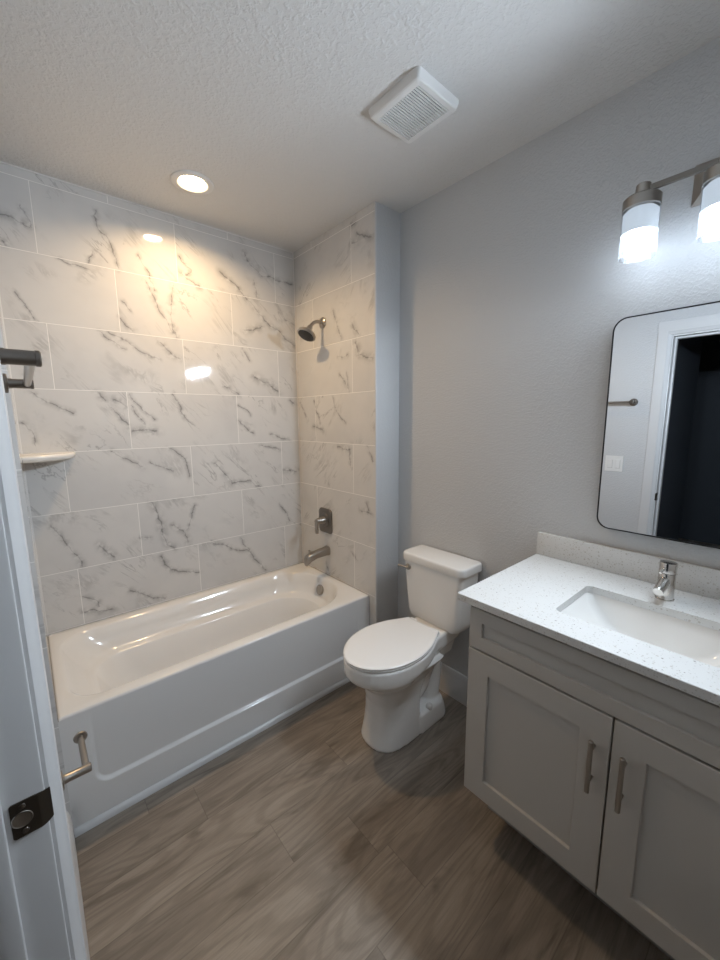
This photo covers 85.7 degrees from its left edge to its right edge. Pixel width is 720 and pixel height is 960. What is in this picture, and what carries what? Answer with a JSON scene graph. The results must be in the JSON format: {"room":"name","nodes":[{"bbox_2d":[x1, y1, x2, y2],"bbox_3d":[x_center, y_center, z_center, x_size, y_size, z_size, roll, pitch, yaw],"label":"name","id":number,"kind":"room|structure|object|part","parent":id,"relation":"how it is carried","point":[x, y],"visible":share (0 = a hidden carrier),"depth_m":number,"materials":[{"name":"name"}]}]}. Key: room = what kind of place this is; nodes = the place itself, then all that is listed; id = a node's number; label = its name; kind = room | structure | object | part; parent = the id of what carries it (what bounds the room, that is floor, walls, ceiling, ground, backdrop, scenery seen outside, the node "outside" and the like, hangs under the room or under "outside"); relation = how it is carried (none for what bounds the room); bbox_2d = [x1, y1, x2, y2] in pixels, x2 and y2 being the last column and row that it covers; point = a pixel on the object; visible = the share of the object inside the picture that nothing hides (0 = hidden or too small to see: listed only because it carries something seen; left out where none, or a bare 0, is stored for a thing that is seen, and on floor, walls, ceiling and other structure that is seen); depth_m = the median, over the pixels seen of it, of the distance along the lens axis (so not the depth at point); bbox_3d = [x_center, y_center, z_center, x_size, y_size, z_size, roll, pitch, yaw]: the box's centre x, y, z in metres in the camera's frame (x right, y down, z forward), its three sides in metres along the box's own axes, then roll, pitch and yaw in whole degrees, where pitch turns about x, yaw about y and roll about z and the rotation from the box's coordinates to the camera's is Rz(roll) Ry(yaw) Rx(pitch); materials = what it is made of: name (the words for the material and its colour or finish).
{"room":"bathroom","nodes":[
{"label":"bathroom","id":0,"kind":"room"},
{"bbox_2d":[0,163,302,635],"bbox_3d":[-0.989,-0.145,2.427,1.964,2.672,0.120,-8,12,-40],"label":"wall","id":1,"kind":"structure","parent":0,"point":[166,344],"depth_m":2.14,"materials":[{"name":"tile"}]},
{"bbox_2d":[22,451,75,462],"bbox_3d":[-1.446,-0.107,1.816,0.205,0.030,0.205,-8,12,-40],"label":"corner shelf","id":2,"kind":"object","parent":1,"relation":"attached to","point":[54,456],"visible":0.98,"depth_m":1.77,"materials":[{"name":"white plastic"}]},
{"bbox_2d":[0,161,292,252],"bbox_3d":[-1.025,-1.446,2.119,1.521,0.005,0.005,-8,12,-40],"label":"trim","id":3,"kind":"structure","parent":1,"relation":"attached to","point":[0,161],"depth_m":1.99,"materials":[{"name":"white"}]},
{"bbox_2d":[293,255,302,554],"bbox_3d":[-0.441,-0.454,2.775,0.004,2.178,0.004,-8,12,-40],"label":"trim","id":4,"kind":"structure","parent":1,"relation":"attached to","point":[293,255],"depth_m":2.75,"materials":[{"name":"white"}]},
{"bbox_2d":[0,0,719,251],"bbox_3d":[-0.093,-1.349,1.173,1.964,0.080,2.900,-8,12,-40],"label":"ceiling","id":5,"kind":"structure","parent":0,"point":[270,101],"depth_m":1.30,"materials":[{"name":"white paint"}]},
{"bbox_2d":[171,170,213,194],"bbox_3d":[-0.791,-1.409,1.832,0.188,0.022,0.188,-8,12,-40],"label":"recessed light","id":6,"kind":"object","parent":5,"relation":"in","point":[188,181],"visible":1,"depth_m":1.83,"materials":[{"name":"white plastic"}]},
{"bbox_2d":[369,65,458,143],"bbox_3d":[0.192,-1.331,1.397,0.224,0.030,0.244,-8,12,-40],"label":"exhaust fan","id":7,"kind":"object","parent":5,"relation":"attached to","point":[418,102],"visible":1,"depth_m":1.37,"materials":[{"name":"white plastic"}]},
{"bbox_2d":[74,681,671,959],"bbox_3d":[-0.078,1.361,1.589,1.984,0.060,2.900,-8,12,-40],"label":"floor","id":8,"kind":"structure","parent":0,"point":[303,839],"depth_m":1.37,"materials":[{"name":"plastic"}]},
{"bbox_2d":[48,563,368,834],"bbox_3d":[-0.760,0.989,2.211,1.520,0.494,0.742,-8,12,-40],"label":"bathtub","id":9,"kind":"object","parent":8,"relation":"on","point":[155,690],"visible":0.84,"depth_m":1.94,"materials":[{"name":"white ceramic"}]},
{"bbox_2d":[48,563,368,721],"bbox_3d":[-0.760,0.931,2.202,1.520,0.376,0.742,-8,12,-40],"label":"basin","id":10,"kind":"object","parent":9,"relation":"in","point":[231,652],"depth_m":2.06,"materials":[{"name":"white plastic"}]},
{"bbox_2d":[74,677,349,837],"bbox_3d":[-0.510,1.263,1.963,1.518,0.025,0.016,-8,12,-40],"label":"trim","id":11,"kind":"structure","parent":9,"relation":"attached to","point":[108,814],"depth_m":1.76,"materials":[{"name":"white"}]},
{"bbox_3d":[-0.275,0.747,2.641,0.028,0.070,0.070,-8,12,-40],"label":"overflow plate","id":12,"kind":"part","parent":9,"relation":"part of","materials":[{"name":"silver metal"}]},
{"bbox_2d":[343,545,481,752],"bbox_3d":[0.222,0.847,1.942,0.707,0.842,0.410,-8,12,-40],"label":"toilet","id":13,"kind":"object","parent":8,"relation":"on","point":[397,662],"visible":1,"depth_m":1.90,"materials":[{"name":"white porcelain"},{"name":"white plastic"},{"name":"brushed nickel"}]},
{"bbox_3d":[0.142,0.779,1.861,0.496,0.012,0.354,-8,12,-40],"label":"lid","id":14,"kind":"part","parent":13,"relation":"part of","materials":[{"name":"white plastic"}]},
{"bbox_3d":[0.142,0.792,1.863,0.493,0.012,0.351,-8,12,-40],"label":"seat","id":15,"kind":"part","parent":13,"relation":"part of","materials":[{"name":"white plastic"}]},
{"bbox_3d":[0.211,1.027,1.958,0.670,0.481,0.354,-8,12,-40],"label":"bowl","id":16,"kind":"part","parent":13,"relation":"part of","materials":[{"name":"white ceramic"}]},
{"bbox_3d":[0.245,0.472,2.131,0.075,0.034,0.029,8,12,43],"label":"flush lever","id":17,"kind":"part","parent":13,"relation":"part of","materials":[{"name":"silver metal"}]},
{"bbox_3d":[0.423,0.604,2.079,0.157,0.324,0.382,-8,12,-40],"label":"tank","id":18,"kind":"part","parent":13,"relation":"part of","materials":[{"name":"white ceramic"}]},
{"bbox_3d":[0.421,0.425,2.049,0.176,0.045,0.405,-8,12,-40],"label":"tank lid","id":19,"kind":"part","parent":13,"relation":"part of","materials":[{"name":"white ceramic"}]},
{"bbox_2d":[464,605,719,959],"bbox_3d":[0.883,0.902,1.250,0.622,0.935,0.902,-8,12,-40],"label":"vanity cabinet","id":20,"kind":"object","parent":8,"relation":"on","point":[611,771],"visible":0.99,"depth_m":1.06,"materials":[{"name":"grey paint"}]},
{"bbox_3d":[0.536,0.887,1.244,0.019,0.563,0.442,-8,12,-40],"label":"door","id":21,"kind":"part","parent":20,"relation":"part of","materials":[{"name":"grey paint"}]},
{"bbox_2d":[457,531,719,705],"bbox_3d":[0.882,0.375,1.176,0.609,0.125,0.962,-8,12,-40],"label":"countertop","id":22,"kind":"structure","parent":20,"relation":"on","point":[532,593],"depth_m":1.29,"materials":[{"name":"stone"}]},
{"bbox_2d":[561,593,719,667],"bbox_3d":[0.855,0.505,1.164,0.324,0.126,0.469,-8,12,-40],"label":"sink","id":23,"kind":"object","parent":22,"relation":"in","point":[700,643],"visible":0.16,"depth_m":1.26,"materials":[{"name":"white ceramic"}]},
{"bbox_2d":[653,560,677,601],"bbox_3d":[0.992,0.334,1.264,0.107,0.126,0.052,-8,12,-40],"label":"faucet","id":24,"kind":"object","parent":22,"relation":"on","point":[664,589],"visible":1,"depth_m":1.26,"materials":[{"name":"silver metal"}]},
{"bbox_3d":[0.978,0.342,1.256,0.074,0.051,0.033,-8,12,-40],"label":"spout","id":25,"kind":"part","parent":24,"relation":"part of","materials":[{"name":"silver metal"}]},
{"bbox_3d":[1.001,0.288,1.265,0.078,0.036,0.048,-8,12,-40],"label":"handle","id":26,"kind":"part","parent":24,"relation":"part of","materials":[{"name":"silver metal"}]},
{"bbox_3d":[0.635,0.783,1.069,0.037,0.160,0.012,-8,12,-40],"label":"handle","id":27,"kind":"part","parent":20,"relation":"part of","materials":[{"name":"silver metal"}]},
{"bbox_3d":[0.679,0.555,1.021,0.019,0.145,0.890,-8,12,-40],"label":"drawer","id":28,"kind":"part","parent":20,"relation":"part of","materials":[{"name":"grey paint"}]},
{"bbox_3d":[0.683,0.791,1.013,0.037,0.160,0.012,-8,12,-40],"label":"handle","id":29,"kind":"part","parent":20,"relation":"part of","materials":[{"name":"silver metal"}]},
{"bbox_3d":[0.828,0.936,0.909,0.019,0.563,0.442,-8,12,-40],"label":"door","id":30,"kind":"part","parent":20,"relation":"part of","materials":[{"name":"grey paint"}]},
{"bbox_2d":[377,202,399,622],"bbox_3d":[-0.099,-0.176,2.576,0.176,2.672,0.811,-8,12,-40],"label":"wall","id":31,"kind":"structure","parent":0,"point":[388,219],"depth_m":2.22,"materials":[{"name":"grey paint"}]},
{"bbox_2d":[297,317,325,341],"bbox_3d":[-0.300,-0.937,2.393,0.179,0.156,0.118,-8,12,-40],"label":"showerhead","id":32,"kind":"object","parent":31,"relation":"attached to","point":[306,333],"visible":1,"depth_m":2.38,"materials":[{"name":"silver metal"}]},
{"bbox_3d":[-0.277,-0.968,2.415,0.107,0.061,0.021,-8,12,-40],"label":"shower arm","id":33,"kind":"part","parent":32,"relation":"part of","materials":[{"name":"silver metal"}]},
{"bbox_2d":[304,546,329,566],"bbox_3d":[-0.290,0.511,2.623,0.178,0.104,0.062,-8,12,-40],"label":"tub spout","id":34,"kind":"object","parent":31,"relation":"attached to","point":[310,557],"visible":1,"depth_m":2.59,"materials":[{"name":"silver metal"}]},
{"bbox_2d":[314,507,332,533],"bbox_3d":[-0.265,0.282,2.624,0.088,0.170,0.144,-8,12,-40],"label":"shower valve","id":35,"kind":"object","parent":31,"relation":"attached to","point":[324,522],"visible":1,"depth_m":2.61,"materials":[{"name":"silver metal"}]},
{"bbox_3d":[-0.271,0.305,2.623,0.072,0.111,0.052,-8,12,-40],"label":"valve handle","id":36,"kind":"part","parent":35,"relation":"part of","materials":[{"name":"silver metal"}]},
{"bbox_2d":[293,202,375,625],"bbox_3d":[-0.172,-0.166,2.519,0.012,2.672,0.803,-8,12,-40],"label":"tile wall","id":37,"kind":"structure","parent":31,"relation":"attached to","point":[334,273],"depth_m":2.40,"materials":[{"name":"tile"}]},
{"bbox_2d":[374,201,377,622],"bbox_3d":[0.093,-0.121,2.215,0.011,2.672,0.008,-8,12,-40],"label":"trim","id":38,"kind":"structure","parent":31,"relation":"attached to","point":[375,202],"depth_m":2.18,"materials":[{"name":"white tile"}]},
{"bbox_2d":[398,37,719,676],"bbox_3d":[0.656,-0.082,1.934,0.120,2.672,2.780,-8,12,-40],"label":"wall","id":39,"kind":"structure","parent":0,"point":[516,277],"depth_m":1.64,"materials":[{"name":"grey paint"}]},
{"bbox_2d":[439,662,467,706],"bbox_3d":[0.529,1.149,2.183,0.015,0.165,0.894,-8,12,-40],"label":"baseboard","id":40,"kind":"structure","parent":39,"relation":"attached to","point":[453,683],"depth_m":2.17,"materials":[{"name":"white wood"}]},
{"bbox_2d":[536,531,719,599],"bbox_3d":[1.105,0.331,1.364,0.020,0.100,0.961,-8,12,-40],"label":"backsplash","id":41,"kind":"structure","parent":39,"relation":"attached to","point":[697,579],"depth_m":1.46,"materials":[{"name":"stone"}]},
{"bbox_2d":[597,301,719,548],"bbox_3d":[1.102,-0.172,1.276,0.030,0.775,0.522,-8,12,-40],"label":"mirror","id":42,"kind":"object","parent":39,"relation":"attached to","point":[660,471],"visible":1,"depth_m":1.33,"materials":[{"name":"black mirror"}]},
{"bbox_2d":[620,157,719,258],"bbox_3d":[1.052,-0.833,1.109,0.181,0.267,0.499,-8,12,-40],"label":"vanity light","id":43,"kind":"object","parent":39,"relation":"attached to","point":[640,210],"visible":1,"depth_m":1.19,"materials":[{"name":"white glass"}]},
{"bbox_3d":[0.894,-0.760,1.246,0.074,0.077,0.074,-8,12,-40],"label":"bulb","id":44,"kind":"part","parent":43,"relation":"part of","materials":[{"name":"white glass"}]},
{"bbox_3d":[1.023,-0.738,1.098,0.074,0.077,0.074,-8,12,-40],"label":"bulb","id":45,"kind":"part","parent":43,"relation":"part of","materials":[{"name":"white glass"}]},
{"bbox_3d":[-1.085,0.057,1.142,0.120,2.672,1.725,-8,12,-40],"label":"wall","id":46,"kind":"structure","parent":0,"visible":0},
{"bbox_2d":[0,347,41,392],"bbox_3d":[-0.759,-0.234,0.856,0.069,0.052,0.637,-8,12,-40],"label":"towel bar","id":47,"kind":"object","parent":46,"relation":"attached to","point":[29,359],"visible":0.96,"depth_m":0.65,"materials":[{"name":"silver metal"}]},
{"bbox_3d":[-0.950,-0.267,1.075,0.069,0.052,0.052,-8,12,-40],"label":"bar post","id":48,"kind":"part","parent":47,"relation":"part of","materials":[{"name":"silver metal"}]},
{"bbox_3d":[-0.568,-0.202,0.637,0.069,0.052,0.052,-8,12,-40],"label":"bar post","id":49,"kind":"part","parent":47,"relation":"part of","materials":[{"name":"silver metal"}]},
{"bbox_2d":[0,297,74,836],"bbox_3d":[-1.336,-0.002,1.532,0.015,2.672,0.800,-8,12,-40],"label":"trim","id":50,"kind":"structure","parent":46,"relation":"attached to","point":[5,368],"depth_m":1.31,"materials":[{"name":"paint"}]},
{"bbox_2d":[60,731,91,790],"bbox_3d":[-0.822,0.802,1.114,0.083,0.050,0.173,-8,12,-40],"label":"toilet paper holder","id":51,"kind":"object","parent":46,"relation":"attached to","point":[80,737],"visible":0.94,"depth_m":1.08,"materials":[{"name":"silver metal"}]},
{"bbox_3d":[-0.784,0.809,1.066,0.077,0.050,0.050,-8,12,-40],"label":"holder post","id":52,"kind":"part","parent":51,"relation":"part of","materials":[{"name":"silver metal"}]},
{"bbox_3d":[-0.812,0.798,1.138,0.036,0.036,0.148,-8,12,-40],"label":"roll arm","id":53,"kind":"part","parent":51,"relation":"part of","materials":[{"name":"silver metal"}]},
{"bbox_2d":[66,811,89,959],"bbox_3d":[-0.805,1.328,1.128,0.015,0.160,0.895,-8,12,-40],"label":"baseboard","id":54,"kind":"structure","parent":46,"relation":"attached to","point":[70,823],"depth_m":1.25,"materials":[{"name":"white paint"}]},
{"bbox_3d":[-0.178,0.212,0.100,0.120,2.672,1.055,-8,12,-40],"label":"wall","id":55,"kind":"structure","parent":0,"visible":0},
{"bbox_2d":[0,362,87,959],"bbox_3d":[-0.237,0.437,0.222,0.139,2.190,0.985,-8,12,-40],"label":"door","id":56,"kind":"structure","parent":55,"relation":"in","point":[41,917],"depth_m":0.56,"materials":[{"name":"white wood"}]},
{"bbox_3d":[-0.477,0.485,0.564,0.006,0.056,0.047,7,12,41],"label":"strike plate","id":57,"kind":"part","parent":56,"relation":"part of","materials":[{"name":"brown metal"}]}
]}

